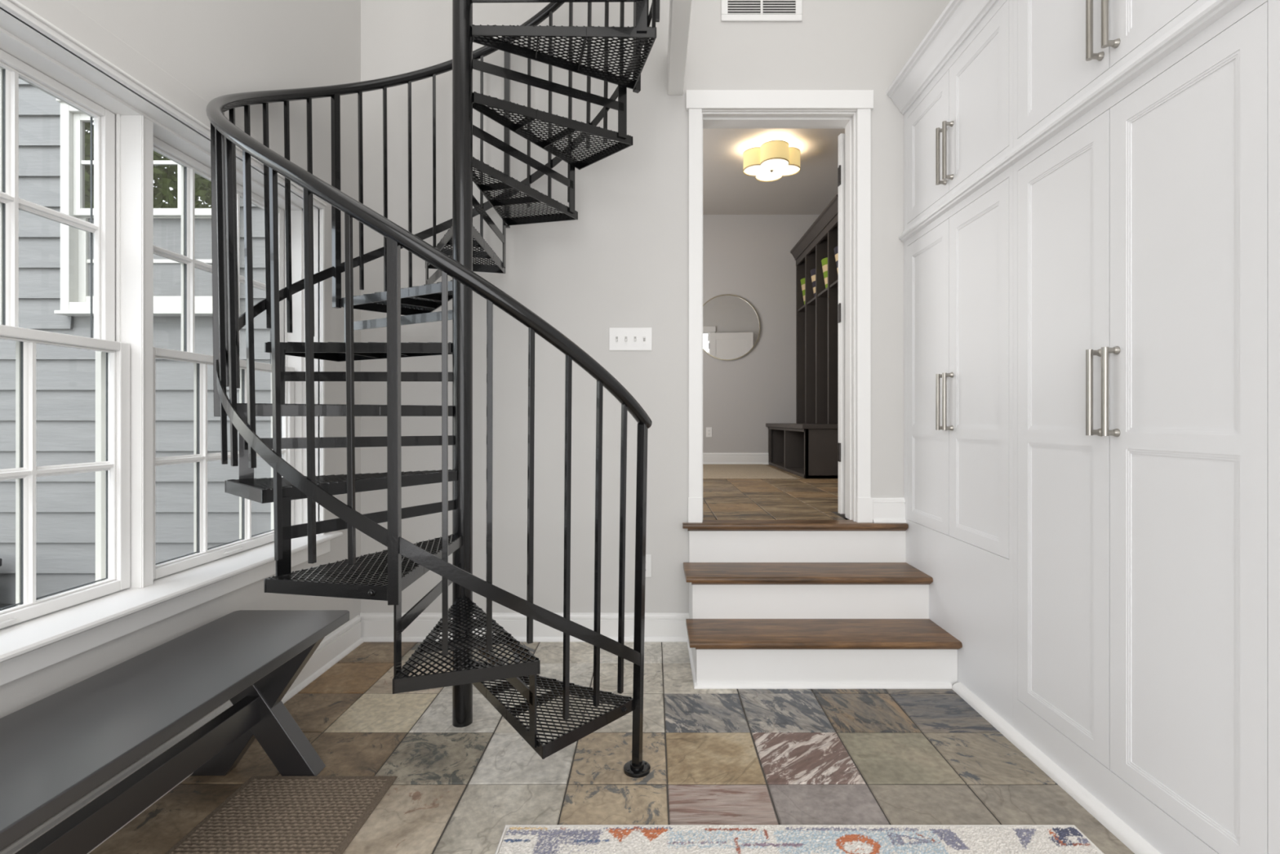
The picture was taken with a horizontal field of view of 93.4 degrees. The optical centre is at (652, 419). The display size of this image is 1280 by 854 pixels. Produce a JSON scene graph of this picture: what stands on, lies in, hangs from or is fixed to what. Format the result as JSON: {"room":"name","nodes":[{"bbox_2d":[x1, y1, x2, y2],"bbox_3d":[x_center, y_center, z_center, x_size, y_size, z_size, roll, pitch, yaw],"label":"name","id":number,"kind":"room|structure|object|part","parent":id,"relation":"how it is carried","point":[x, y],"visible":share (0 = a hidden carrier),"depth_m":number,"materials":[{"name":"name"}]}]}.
{"room":"mudroom","nodes":[
{"label":"mudroom","id":0,"kind":"room"},
{"bbox_2d":[0,0,360,718],"bbox_3d":[-1.565,-0.993,0.665,0.191,4.200,4.730,0,0,0],"label":"wall","id":1,"kind":"structure","parent":0,"point":[215,48],"depth_m":2.26,"materials":[{"name":"paint"}]},
{"bbox_2d":[0,0,326,534],"bbox_3d":[-1.453,-0.222,1.826,0.032,1.453,1.658,0,0,0],"label":"trim","id":2,"kind":"structure","parent":1,"relation":"attached to","point":[15,8],"depth_m":1.75,"materials":[{"name":"white wood"}]},
{"bbox_2d":[0,0,328,628],"bbox_3d":[-1.576,-0.252,1.815,0.248,1.573,1.777,0,0,0],"label":"window","id":3,"kind":"structure","parent":1,"relation":"in","point":[25,472],"depth_m":1.77,"materials":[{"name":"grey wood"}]},
{"bbox_2d":[15,341,20,605],"bbox_3d":[-1.607,0.134,1.417,0.009,0.672,0.698,0,0,0],"label":"grille","id":4,"kind":"object","parent":3,"relation":"attached to","point":[17,343],"depth_m":1.52,"materials":[{"name":"grey wood"}]},
{"bbox_2d":[0,68,88,324],"bbox_3d":[-1.653,-0.558,1.417,0.009,0.661,0.698,0,0,0],"label":"grille","id":5,"kind":"object","parent":3,"relation":"attached to","point":[2,71],"depth_m":1.53,"materials":[{"name":"grey wood"}]},
{"bbox_3d":[-1.623,-0.557,1.417,0.035,0.711,0.766,0,0,0],"label":"sash","id":6,"kind":"part","parent":3,"relation":"part of","materials":[{"name":"white wood"}]},
{"bbox_3d":[-1.577,0.137,1.417,0.035,0.729,0.766,0,0,0],"label":"sash","id":7,"kind":"part","parent":3,"relation":"part of","materials":[{"name":"white wood"}]},
{"bbox_3d":[-1.600,-0.204,1.417,0.009,1.419,0.780,0,0,0],"label":"frame","id":8,"kind":"part","parent":3,"relation":"part of","materials":[{"name":"white wood"}]},
{"bbox_2d":[153,136,294,579],"bbox_3d":[-1.622,-0.190,2.241,0.156,1.449,0.780,0,0,0],"label":"window","id":9,"kind":"structure","parent":3,"relation":"attached to","point":[200,457],"depth_m":2.12,"materials":[{"name":"grey wood"}]},
{"bbox_2d":[153,166,266,351],"bbox_3d":[-1.653,-0.558,2.241,0.009,0.661,0.698,0,0,0],"label":"grille","id":10,"kind":"object","parent":9,"relation":"attached to","point":[184,169],"depth_m":2.12,"materials":[{"name":"grey wood"}]},
{"bbox_2d":[193,363,242,553],"bbox_3d":[-1.607,0.134,2.241,0.009,0.672,0.698,0,0,0],"label":"grille","id":11,"kind":"object","parent":9,"relation":"attached to","point":[197,366],"depth_m":2.12,"materials":[{"name":"grey wood"}]},
{"bbox_3d":[-1.623,-0.557,2.241,0.035,0.711,0.766,0,0,0],"label":"sash","id":12,"kind":"part","parent":9,"relation":"part of","materials":[{"name":"white wood"}]},
{"bbox_3d":[-1.577,0.137,2.241,0.035,0.729,0.766,0,0,0],"label":"sash","id":13,"kind":"part","parent":9,"relation":"part of","materials":[{"name":"white wood"}]},
{"bbox_3d":[-1.600,-0.204,2.241,0.009,1.419,0.780,0,0,0],"label":"frame","id":14,"kind":"part","parent":9,"relation":"part of","materials":[{"name":"white wood"}]},
{"bbox_2d":[0,540,329,685],"bbox_3d":[-1.460,0.559,1.808,0.019,0.068,1.803,0,0,0],"label":"trim","id":15,"kind":"structure","parent":1,"relation":"attached to","point":[18,667],"depth_m":1.67,"materials":[{"name":"white wood"}]},
{"bbox_2d":[0,531,342,662],"bbox_3d":[-1.530,0.515,1.800,0.260,0.020,1.845,0,0,0],"label":"window sill","id":16,"kind":"structure","parent":1,"relation":"attached to","point":[23,637],"depth_m":1.67,"materials":[{"name":"white wood"}]},
{"bbox_2d":[0,614,364,853],"bbox_3d":[-1.454,1.039,0.650,0.030,0.136,4.700,0,0,0],"label":"baseboard","id":17,"kind":"structure","parent":1,"relation":"attached to","point":[336,645],"depth_m":2.00,"materials":[{"name":"white wood"}]},
{"bbox_2d":[88,641,1134,853],"bbox_3d":[0.170,1.182,0.745,3.660,0.151,4.890,0,0,0],"label":"floor","id":18,"kind":"structure","parent":0,"point":[713,756],"depth_m":1.95,"materials":[{"name":"multicoloured stone"}]},
{"bbox_2d":[0,609,349,853],"bbox_3d":[-1.239,0.882,1.151,0.398,0.450,1.862,0,0,0],"label":"bench","id":19,"kind":"object","parent":18,"relation":"on","point":[57,748],"visible":1,"depth_m":1.46,"materials":[{"name":"paint"}]},
{"bbox_3d":[-1.240,0.898,1.897,0.391,0.418,0.050,0,0,0],"label":"leg","id":20,"kind":"part","parent":19,"relation":"part of","materials":[{"name":"paint"}]},
{"bbox_3d":[-1.240,0.898,1.897,0.391,0.418,0.058,0,0,0],"label":"leg","id":21,"kind":"part","parent":19,"relation":"part of","materials":[{"name":"paint"}]},
{"bbox_2d":[164,775,397,853],"bbox_3d":[-1.016,1.101,1.489,0.453,0.009,0.758,0,0,0],"label":"doormat","id":22,"kind":"object","parent":18,"relation":"on","point":[265,815],"visible":1,"depth_m":1.67,"materials":[{"name":"brown fabric"}]},
{"bbox_2d":[205,0,659,777],"bbox_3d":[-0.696,-0.992,2.203,1.506,4.198,1.506,0,0,-17],"label":"spiral staircase","id":23,"kind":"structure","parent":18,"relation":"on","point":[403,562],"depth_m":1.87,"materials":[{"name":"black metal"}]},
{"bbox_3d":[-1.302,-0.461,1.803,0.034,0.903,0.025,0,0,-33],"label":"support post","id":24,"kind":"part","parent":23,"relation":"part of","materials":[{"name":"black metal"}]},
{"bbox_3d":[-1.337,-0.925,2.544,0.034,0.907,0.025,0,0,28],"label":"support post","id":25,"kind":"part","parent":23,"relation":"part of","materials":[{"name":"black metal"}]},
{"bbox_3d":[-0.635,0.003,1.478,0.025,0.899,0.034,0,0,-5],"label":"support post","id":26,"kind":"part","parent":23,"relation":"part of","materials":[{"name":"black metal"}]},
{"bbox_3d":[-0.696,-1.388,2.203,1.507,2.837,1.507,0,0,0],"label":"handrail","id":27,"kind":"part","parent":23,"relation":"part of","materials":[{"name":"black metal"}]},
{"bbox_3d":[-0.708,-1.388,2.929,0.026,0.908,0.034,0,0,0],"label":"support post","id":28,"kind":"part","parent":23,"relation":"part of","materials":[{"name":"black metal"}]},
{"bbox_3d":[-0.065,-1.851,2.564,0.034,0.910,0.025,0,0,-30],"label":"support post","id":29,"kind":"part","parent":23,"relation":"part of","materials":[{"name":"black metal"}]},
{"bbox_3d":[-0.041,0.556,1.900,0.045,1.089,0.025,0,0,25],"label":"newel post","id":30,"kind":"part","parent":23,"relation":"part of","materials":[{"name":"black metal"}]},
{"bbox_2d":[494,824,1103,853],"bbox_3d":[0.370,1.099,1.041,1.547,0.016,1.183,0,0,0],"label":"area rug","id":31,"kind":"object","parent":18,"relation":"on","point":[514,838],"visible":1,"depth_m":1.57,"materials":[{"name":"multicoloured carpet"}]},
{"bbox_2d":[682,520,962,688],"bbox_3d":[0.705,0.810,2.775,1.113,0.593,0.638,0,0,0],"label":"entry steps","id":32,"kind":"structure","parent":18,"relation":"on","point":[774,604],"depth_m":2.75,"materials":[{"name":"white wood"}]},
{"bbox_3d":[0.176,1.097,2.739,0.012,0.019,0.519,0,0,0],"label":"shoe moulding","id":33,"kind":"part","parent":32,"relation":"part of","materials":[{"name":"white wood"}]},
{"bbox_3d":[0.702,1.097,2.486,1.060,0.019,0.017,0,0,0],"label":"shoe moulding","id":34,"kind":"part","parent":32,"relation":"part of","materials":[{"name":"white wood"}]},
{"bbox_2d":[886,0,1013,726],"bbox_3d":[1.536,-0.273,2.569,0.725,2.760,0.918,0,0,0],"label":"tall cabinet","id":35,"kind":"object","parent":18,"relation":"on","point":[953,95],"visible":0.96,"depth_m":2.44,"materials":[{"name":"white wood"}]},
{"bbox_3d":[1.272,-1.234,2.779,0.020,0.521,0.419,0,0,0],"label":"door","id":36,"kind":"part","parent":35,"relation":"part of","materials":[{"name":"white wood"}]},
{"bbox_3d":[1.272,-0.182,2.779,0.020,1.353,0.419,0,0,0],"label":"door","id":37,"kind":"part","parent":35,"relation":"part of","materials":[{"name":"white wood"}]},
{"bbox_3d":[1.240,-0.076,2.596,0.042,0.246,0.023,0,0,0],"label":"handle","id":38,"kind":"part","parent":35,"relation":"part of","materials":[{"name":"silver metal"}]},
{"bbox_3d":[1.240,-1.135,2.596,0.042,0.246,0.023,0,0,0],"label":"handle","id":39,"kind":"part","parent":35,"relation":"part of","materials":[{"name":"silver metal"}]},
{"bbox_3d":[1.218,-1.593,2.569,0.088,0.120,0.918,0,0,0],"label":"crown moulding","id":40,"kind":"part","parent":35,"relation":"part of","materials":[{"name":"white wood"}]},
{"bbox_3d":[1.240,-1.135,2.538,0.042,0.246,0.023,0,0,0],"label":"handle","id":41,"kind":"part","parent":35,"relation":"part of","materials":[{"name":"silver metal"}]},
{"bbox_3d":[1.240,-0.076,2.538,0.042,0.246,0.023,0,0,0],"label":"handle","id":42,"kind":"part","parent":35,"relation":"part of","materials":[{"name":"silver metal"}]},
{"bbox_3d":[1.248,-0.921,2.569,0.027,0.056,0.918,0,0,0],"label":"belt moulding","id":43,"kind":"part","parent":35,"relation":"part of","materials":[{"name":"white wood"}]},
{"bbox_3d":[1.272,-1.234,2.350,0.020,0.521,0.429,0,0,0],"label":"door","id":44,"kind":"part","parent":35,"relation":"part of","materials":[{"name":"white wood"}]},
{"bbox_3d":[1.272,-0.182,2.350,0.020,1.353,0.429,0,0,0],"label":"door","id":45,"kind":"part","parent":35,"relation":"part of","materials":[{"name":"white wood"}]},
{"bbox_2d":[951,682,1160,853],"bbox_3d":[1.246,1.092,0.393,0.035,0.030,4.165,0,0,0],"label":"trim","id":46,"kind":"structure","parent":18,"relation":"on","point":[1118,828],"depth_m":1.82,"materials":[{"name":"white"}]},
{"bbox_2d":[1005,0,1279,853],"bbox_3d":[1.536,-0.273,1.661,0.725,2.760,0.897,0,0,0],"label":"tall cabinet","id":47,"kind":"object","parent":18,"relation":"on","point":[1144,156],"visible":0.99,"depth_m":1.52,"materials":[{"name":"white wood"}]},
{"bbox_3d":[1.272,-1.234,1.877,0.020,0.521,0.417,0,0,0],"label":"door","id":48,"kind":"part","parent":47,"relation":"part of","materials":[{"name":"white wood"}]},
{"bbox_3d":[1.272,0.054,1.877,0.020,1.826,0.417,0,0,0],"label":"door","id":49,"kind":"part","parent":47,"relation":"part of","materials":[{"name":"white wood"}]},
{"bbox_3d":[1.240,-0.076,1.695,0.042,0.246,0.023,0,0,0],"label":"handle","id":50,"kind":"part","parent":47,"relation":"part of","materials":[{"name":"silver metal"}]},
{"bbox_3d":[1.240,-1.135,1.695,0.042,0.246,0.023,0,0,0],"label":"handle","id":51,"kind":"part","parent":47,"relation":"part of","materials":[{"name":"silver metal"}]},
{"bbox_3d":[1.240,-1.135,1.637,0.042,0.246,0.023,0,0,0],"label":"handle","id":52,"kind":"part","parent":47,"relation":"part of","materials":[{"name":"silver metal"}]},
{"bbox_3d":[1.240,-0.076,1.637,0.042,0.246,0.023,0,0,0],"label":"handle","id":53,"kind":"part","parent":47,"relation":"part of","materials":[{"name":"silver metal"}]},
{"bbox_3d":[1.248,-0.921,1.661,0.027,0.056,0.897,0,0,0],"label":"belt moulding","id":54,"kind":"part","parent":47,"relation":"part of","materials":[{"name":"white wood"}]},
{"bbox_3d":[1.272,-1.234,1.451,0.020,0.521,0.426,0,0,0],"label":"door","id":55,"kind":"part","parent":47,"relation":"part of","materials":[{"name":"white wood"}]},
{"bbox_3d":[1.272,0.054,1.451,0.020,1.826,0.426,0,0,0],"label":"door","id":56,"kind":"part","parent":47,"relation":"part of","materials":[{"name":"white wood"}]},
{"bbox_2d":[360,0,951,613],"bbox_3d":[0.245,-0.993,3.110,3.810,4.200,0.160,0,0,0],"label":"wall","id":57,"kind":"structure","parent":0,"point":[624,260],"depth_m":3.03,"materials":[{"name":"paint"}]},
{"bbox_2d":[359,613,688,641],"bbox_3d":[-0.643,1.039,3.015,1.651,0.136,0.030,0,0,0],"label":"baseboard","id":58,"kind":"structure","parent":57,"relation":"attached to","point":[375,627],"depth_m":3.01,"materials":[{"name":"white wood"}]},
{"bbox_2d":[608,327,652,350],"bbox_3d":[-0.111,-0.404,3.019,0.212,0.110,0.021,0,0,0],"label":"switch plate","id":59,"kind":"object","parent":57,"relation":"attached to","point":[620,338],"visible":1,"depth_m":3.01,"materials":[{"name":"white plastic"}]},
{"bbox_2d":[645,554,651,577],"bbox_3d":[-0.043,0.735,3.026,0.070,0.114,0.008,0,0,0],"label":"electrical outlet","id":60,"kind":"object","parent":57,"relation":"attached to","point":[648,557],"visible":0.36,"depth_m":3.02,"materials":[{"name":"white plastic"}]},
{"bbox_2d":[667,0,692,94],"bbox_3d":[0.113,-1.737,0.665,0.078,0.212,4.730,0,0,0],"label":"beam","id":61,"kind":"structure","parent":57,"relation":"attached to","point":[679,10],"depth_m":2.63,"materials":[{"name":"white paint"}]},
{"bbox_2d":[720,0,802,21],"bbox_3d":[0.546,-2.151,3.024,0.406,0.302,0.012,0,0,0],"label":"air vent","id":62,"kind":"object","parent":57,"relation":"in","point":[731,10],"visible":1,"depth_m":3.02,"materials":[{"name":"white plastic"}]},
{"bbox_2d":[685,89,873,522],"bbox_3d":[0.638,-0.570,3.110,0.944,2.167,0.211,0,0,0],"label":"door frame","id":63,"kind":"structure","parent":57,"relation":"attached to","point":[861,101],"depth_m":3.01,"materials":[{"name":"white wood"}]},
{"bbox_2d":[837,133,844,514],"bbox_3d":[1.377,-0.513,3.238,0.772,2.035,0.111,0,0,-6],"label":"door","id":64,"kind":"structure","parent":57,"relation":"in","point":[841,170],"depth_m":3.22,"materials":[{"name":"white wood"}]},
{"bbox_2d":[872,497,906,523],"bbox_3d":[1.231,0.453,3.015,0.262,0.122,0.030,0,0,0],"label":"baseboard","id":65,"kind":"structure","parent":57,"relation":"attached to","point":[885,509],"depth_m":3.01,"materials":[{"name":"white wood"}]},
{"bbox_2d":[702,214,819,453],"bbox_3d":[0.530,-0.924,7.000,3.260,2.885,0.100,0,0,0],"label":"wall","id":66,"kind":"structure","parent":0,"point":[748,257],"depth_m":6.95,"materials":[{"name":"grey paint"}]},
{"bbox_2d":[706,426,711,436],"bbox_3d":[0.648,0.144,6.946,0.070,0.114,0.008,0,0,0],"label":"electrical outlet","id":67,"kind":"object","parent":66,"relation":"attached to","point":[708,429],"visible":1,"depth_m":6.94,"materials":[{"name":"white plastic"}]},
{"bbox_2d":[702,293,760,360],"bbox_3d":[0.857,-1.063,6.938,0.760,0.760,0.024,0,0,0],"label":"round mirror","id":68,"kind":"object","parent":66,"relation":"attached to","point":[731,326],"visible":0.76,"depth_m":6.94,"materials":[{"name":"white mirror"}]},
{"bbox_2d":[702,453,768,464],"bbox_3d":[0.165,0.447,6.935,2.330,0.133,0.030,0,0,0],"label":"baseboard","id":69,"kind":"structure","parent":66,"relation":"attached to","point":[708,458],"depth_m":6.93,"materials":[{"name":"white wood"}]},
{"bbox_2d":[702,128,844,214],"bbox_3d":[0.530,-2.417,5.120,3.260,0.100,3.860,0,0,0],"label":"ceiling","id":70,"kind":"structure","parent":0,"point":[726,190],"depth_m":5.85,"materials":[{"name":"grey paint"}]},
{"bbox_2d":[742,139,800,182],"bbox_3d":[1.035,-2.261,5.250,0.422,0.209,0.422,0,0,45],"label":"ceiling lamp","id":71,"kind":"object","parent":70,"relation":"attached to","point":[773,160],"visible":1,"depth_m":5.14,"materials":[{"name":"yellow fabric"}]},
{"bbox_2d":[743,158,799,181],"bbox_3d":[1.035,-2.177,5.250,0.408,0.004,0.408,0,0,-45],"label":"diffuser","id":72,"kind":"object","parent":71,"relation":"attached to","point":[765,169],"depth_m":5.22,"materials":[{"name":"white glass"}]},
{"bbox_3d":[1.035,-2.246,5.250,0.419,0.150,0.419,0,0,45],"label":"lamp shade","id":73,"kind":"part","parent":71,"relation":"part of","materials":[{"name":"yellow fabric"}]},
{"bbox_2d":[702,464,849,519],"bbox_3d":[0.530,0.589,5.072,3.260,0.151,3.956,0,0,0],"label":"floor","id":74,"kind":"structure","parent":0,"point":[802,499],"depth_m":3.90,"materials":[{"name":"brown wood"}]},
{"bbox_2d":[702,464,800,479],"bbox_3d":[0.463,0.510,6.030,1.625,0.008,1.660,0,0,0],"label":"woven rug","id":75,"kind":"object","parent":74,"relation":"on","point":[709,471],"visible":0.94,"depth_m":5.71,"materials":[{"name":"fabric"}]},
{"bbox_2d":[765,194,838,478],"bbox_3d":[1.679,-0.715,6.072,0.758,2.456,1.751,0,0,0],"label":"hall tree","id":76,"kind":"object","parent":74,"relation":"on","point":[806,447],"visible":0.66,"depth_m":6.08,"materials":[{"name":"grey wood"}]},
{"bbox_2d":[797,304,804,311],"bbox_3d":[1.850,-1.249,6.720,0.380,0.022,0.378,0,0,0],"label":"shelf","id":77,"kind":"object","parent":76,"relation":"attached to","point":[802,308],"depth_m":6.82,"materials":[{"name":"grey wood"}]},
{"bbox_2d":[800,277,804,304],"bbox_3d":[1.780,-1.413,6.720,0.264,0.304,0.264,0,0,0],"label":"bucket","id":78,"kind":"object","parent":76,"relation":"on","point":[802,280],"visible":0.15,"depth_m":6.69,"materials":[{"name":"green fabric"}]},
{"bbox_2d":[806,296,815,304],"bbox_3d":[1.850,-1.249,6.305,0.380,0.022,0.388,0,0,0],"label":"shelf","id":79,"kind":"object","parent":76,"relation":"attached to","point":[812,301],"depth_m":6.39,"materials":[{"name":"grey wood"}]},
{"bbox_2d":[810,268,815,297],"bbox_3d":[1.780,-1.413,6.300,0.264,0.304,0.264,0,0,0],"label":"bucket","id":80,"kind":"object","parent":76,"relation":"on","point":[812,271],"visible":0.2,"depth_m":6.27,"materials":[{"name":"grey fabric"}]},
{"bbox_3d":[1.623,-1.891,6.072,0.075,0.105,1.751,0,0,0],"label":"crown moulding","id":81,"kind":"part","parent":76,"relation":"part of","materials":[{"name":"grey wood"}]},
{"bbox_3d":[1.853,-0.908,6.101,0.410,1.899,1.691,0,0,0],"label":"panel","id":82,"kind":"part","parent":76,"relation":"part of","materials":[{"name":"grey wood"}]},
{"bbox_2d":[817,287,827,297],"bbox_3d":[1.850,-1.249,5.885,0.380,0.022,0.388,0,0,0],"label":"shelf","id":83,"kind":"object","parent":76,"relation":"attached to","point":[824,293],"depth_m":5.99,"materials":[{"name":"grey wood"}]},
{"bbox_2d":[821,257,827,288],"bbox_3d":[1.780,-1.413,5.885,0.264,0.304,0.264,0,0,0],"label":"bucket","id":84,"kind":"object","parent":76,"relation":"on","point":[824,261],"visible":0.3,"depth_m":5.85,"materials":[{"name":"green fabric"}]},
{"bbox_2d":[829,279,838,288],"bbox_3d":[1.850,-1.249,5.475,0.380,0.022,0.368,0,0,0],"label":"shelf","id":85,"kind":"object","parent":76,"relation":"attached to","point":[832,285],"depth_m":5.59,"materials":[{"name":"grey wood"}]},
{"bbox_2d":[833,245,838,275],"bbox_3d":[1.780,-1.413,5.475,0.264,0.304,0.264,0,0,0],"label":"bucket","id":86,"kind":"object","parent":76,"relation":"on","point":[836,248],"visible":0.16,"depth_m":5.46,"materials":[{"name":"grey fabric"}]},
{"label":"outside","id":87,"kind":"structure","parent":0,"visible":0},
{"bbox_2d":[0,67,271,610],"bbox_3d":[-4.581,-1.427,3.539,5.838,5.333,0.122,0,0,0],"label":"wall","id":88,"kind":"structure","parent":87,"point":[65,377],"depth_m":3.49,"materials":[{"name":"paint"}]},
{"bbox_2d":[53,98,240,315],"bbox_3d":[-2.888,-1.212,3.480,1.005,1.223,0.140,0,0,0],"label":"window","id":89,"kind":"structure","parent":88,"relation":"in","point":[75,125],"depth_m":3.46,"materials":[{"name":"grey wood"}]},
{"bbox_3d":[-2.888,-1.466,3.467,0.875,0.585,0.025,0,0,0],"label":"sash","id":90,"kind":"part","parent":89,"relation":"part of","materials":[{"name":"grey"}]},
{"bbox_3d":[-2.888,-0.942,3.498,0.875,0.543,0.025,0,0,0],"label":"sash","id":91,"kind":"part","parent":89,"relation":"part of","materials":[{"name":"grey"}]},
{"bbox_3d":[-2.888,-1.466,3.471,0.815,0.525,0.003,0,0,0],"label":"pane","id":92,"kind":"part","parent":89,"relation":"part of","materials":[{"name":"clear glass"}]}
]}

